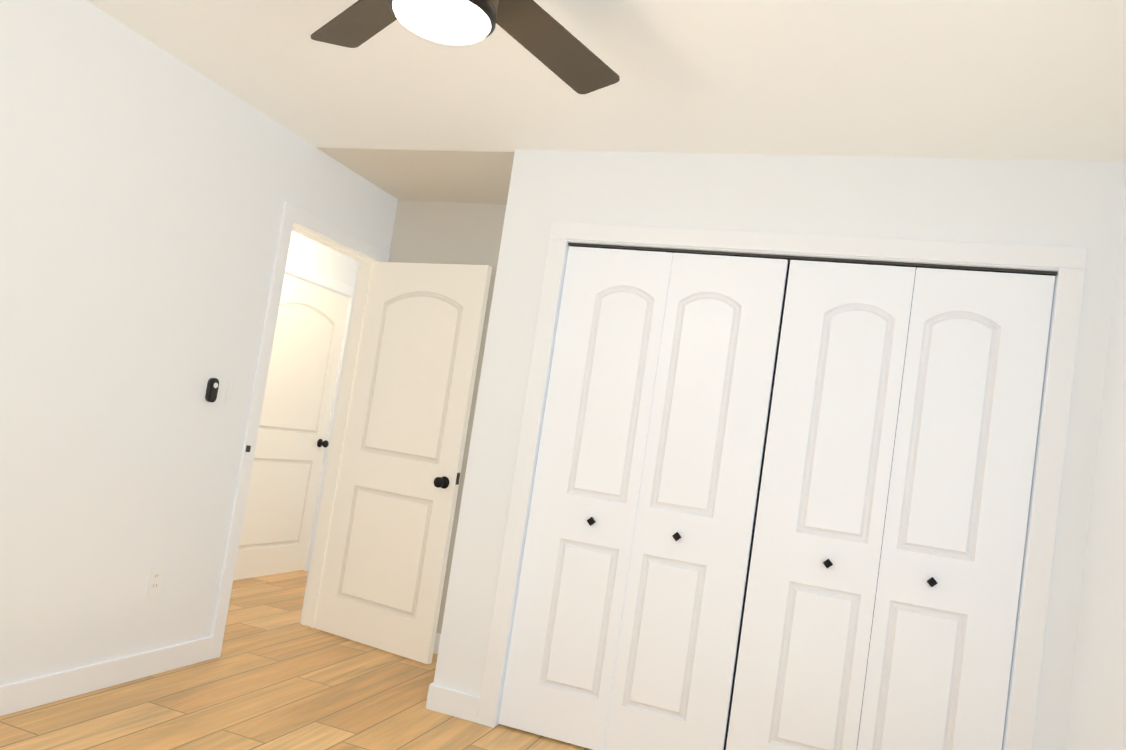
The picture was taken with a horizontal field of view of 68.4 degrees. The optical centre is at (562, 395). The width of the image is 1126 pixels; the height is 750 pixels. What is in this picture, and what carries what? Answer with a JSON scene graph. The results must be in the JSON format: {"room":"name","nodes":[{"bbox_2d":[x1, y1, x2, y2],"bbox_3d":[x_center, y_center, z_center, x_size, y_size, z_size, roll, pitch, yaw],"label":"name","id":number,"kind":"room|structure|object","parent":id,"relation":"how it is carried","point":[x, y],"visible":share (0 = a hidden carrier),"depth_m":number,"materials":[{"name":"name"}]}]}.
{"room":"bedroom","nodes":[
{"label":"bedroom","id":0,"kind":"room"},
{"bbox_2d":[0,0,397,685],"bbox_3d":[-1.547,-0.047,3.628,0.120,2.440,6.370,7,-4,20],"label":"wall","id":1,"kind":"structure","parent":0,"point":[148,188],"depth_m":3.11,"materials":[{"name":"white paint"}]},
{"bbox_2d":[0,636,212,715],"bbox_3d":[-2.117,0.968,2.197,0.014,0.105,3.277,7,-4,20],"label":"baseboard","id":2,"kind":"structure","parent":1,"relation":"attached to","point":[33,692],"depth_m":3.16,"materials":[{"name":"white wood"}]},
{"bbox_2d":[145,566,163,595],"bbox_3d":[-1.667,0.757,3.385,0.008,0.115,0.070,7,-4,20],"label":"outlet","id":3,"kind":"object","parent":1,"relation":"attached to","point":[155,577],"visible":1,"depth_m":3.38,"materials":[{"name":"white plastic"}]},
{"bbox_2d":[205,378,218,401],"bbox_3d":[-1.500,-0.024,3.547,0.028,0.105,0.046,7,-4,20],"label":"remote","id":4,"kind":"object","parent":1,"relation":"attached to","point":[212,389],"visible":0.96,"depth_m":3.53,"materials":[{"name":"black plastic"}]},
{"bbox_2d":[224,379,239,406],"bbox_3d":[-1.466,-0.012,3.671,0.010,0.115,0.070,7,-4,20],"label":"switch plate","id":5,"kind":"object","parent":1,"relation":"attached to","point":[231,392],"visible":1,"depth_m":3.66,"materials":[{"name":"white plastic"}]},
{"bbox_2d":[209,202,389,659],"bbox_3d":[-1.356,0.181,4.239,0.152,2.115,0.920,7,-4,20],"label":"door frame","id":6,"kind":"structure","parent":1,"relation":"attached to","point":[291,213],"depth_m":4.28,"materials":[{"name":"white wood"}]},
{"bbox_2d":[246,445,250,451],"bbox_3d":[-1.439,0.241,3.786,0.012,0.030,0.018,7,-4,20],"label":"strike plate","id":7,"kind":"object","parent":6,"relation":"attached to","point":[248,447],"depth_m":3.78,"materials":[{"name":"grey metal"}]},
{"bbox_2d":[315,262,491,663],"bbox_3d":[-0.861,0.295,4.352,0.761,2.028,0.218,7,-4,20],"label":"bedroom door","id":8,"kind":"structure","parent":1,"relation":"in","point":[390,538],"depth_m":4.34,"materials":[{"name":"white wood"}]},
{"bbox_2d":[0,570,591,749],"bbox_3d":[-0.520,1.364,3.183,4.730,0.100,6.490,7,-4,20],"label":"floor","id":9,"kind":"structure","parent":0,"point":[276,675],"depth_m":3.31,"materials":[{"name":"brown wood"}]},
{"bbox_2d":[287,231,358,287],"bbox_3d":[-2.510,-0.168,3.974,0.120,2.440,6.370,7,-4,20],"label":"wall","id":10,"kind":"structure","parent":0,"point":[313,256],"depth_m":5.80,"materials":[{"name":"white paint"}]},
{"bbox_2d":[233,274,348,579],"bbox_3d":[-1.875,0.224,5.690,0.101,2.028,0.904,7,-4,20],"label":"hall door","id":11,"kind":"structure","parent":10,"relation":"in","point":[292,443],"depth_m":5.74,"materials":[{"name":"white wood"}]},
{"bbox_2d":[285,261,353,570],"bbox_3d":[-1.921,0.184,5.710,0.136,2.115,1.060,7,-4,20],"label":"door frame","id":12,"kind":"structure","parent":10,"relation":"attached to","point":[310,275],"depth_m":6.08,"materials":[{"name":"white wood"}]},
{"bbox_2d":[389,200,506,633],"bbox_3d":[0.477,0.282,4.164,3.380,2.440,0.120,7,-4,20],"label":"wall","id":13,"kind":"structure","parent":0,"point":[433,232],"depth_m":4.59,"materials":[{"name":"white paint"}]},
{"bbox_2d":[433,633,440,653],"bbox_3d":[-0.796,1.292,4.422,1.026,0.105,0.014,7,-4,20],"label":"baseboard","id":14,"kind":"structure","parent":13,"relation":"attached to","point":[437,642],"depth_m":4.37,"materials":[{"name":"white wood"}]},
{"bbox_2d":[86,0,1125,203],"bbox_3d":[-0.152,-1.143,3.329,4.730,0.104,6.490,7,-4,20],"label":"ceiling","id":15,"kind":"structure","parent":0,"point":[1014,79],"depth_m":2.80,"materials":[{"name":"white paint"}]},
{"bbox_2d":[311,0,619,93],"bbox_3d":[-0.208,-0.996,1.849,1.259,0.382,1.293,7,-4,20],"label":"ceiling fan","id":16,"kind":"object","parent":15,"relation":"hanging from","point":[550,42],"visible":1,"depth_m":2.12,"materials":[{"name":"brown wood"}]},
{"bbox_2d":[433,150,1125,749],"bbox_3d":[0.715,0.263,3.243,2.320,2.440,0.120,7,-4,20],"label":"wall","id":17,"kind":"structure","parent":0,"point":[1049,202],"depth_m":3.23,"materials":[{"name":"white paint"}]},
{"bbox_2d":[428,684,480,722],"bbox_3d":[-0.454,1.286,3.464,0.228,0.105,0.014,7,-4,20],"label":"baseboard","id":18,"kind":"structure","parent":17,"relation":"attached to","point":[455,703],"depth_m":3.46,"materials":[{"name":"white wood"}]},
{"bbox_2d":[498,246,1054,749],"bbox_3d":[0.738,0.463,3.177,1.845,2.043,0.080,7,-4,20],"label":"closet door","id":19,"kind":"structure","parent":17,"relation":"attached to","point":[755,515],"depth_m":3.15,"materials":[{"name":"white wood"}]},
{"bbox_2d":[477,221,1087,749],"bbox_3d":[0.732,0.420,3.148,1.997,2.124,0.016,7,-4,20],"label":"trim","id":20,"kind":"structure","parent":17,"relation":"attached to","point":[1069,263],"depth_m":3.03,"materials":[{"name":"white wood"}]},
{"bbox_2d":[568,243,1057,275],"bbox_3d":[0.890,-0.540,3.249,1.843,0.009,0.040,7,-4,20],"label":"closet track","id":21,"kind":"object","parent":17,"relation":"attached to","point":[968,268],"visible":0.86,"depth_m":3.19,"materials":[{"name":"grey metal"}]},
{"bbox_2d":[1064,186,1125,749],"bbox_3d":[1.448,0.271,1.532,0.200,2.440,4.440,7,-4,20],"label":"wall","id":22,"kind":"structure","parent":0,"point":[1096,719],"depth_m":2.60,"materials":[{"name":"white paint"}]},
{"bbox_3d":[-0.184,0.174,3.984,0.120,2.440,0.670,7,-4,20],"label":"wall","id":23,"kind":"structure","parent":0,"visible":0},
{"bbox_2d":[426,682,433,708],"bbox_3d":[-0.441,1.312,3.869,0.014,0.105,0.790,7,-4,20],"label":"baseboard","id":24,"kind":"structure","parent":23,"relation":"attached to","point":[428,695],"depth_m":3.50,"materials":[{"name":"white wood"}]}
]}

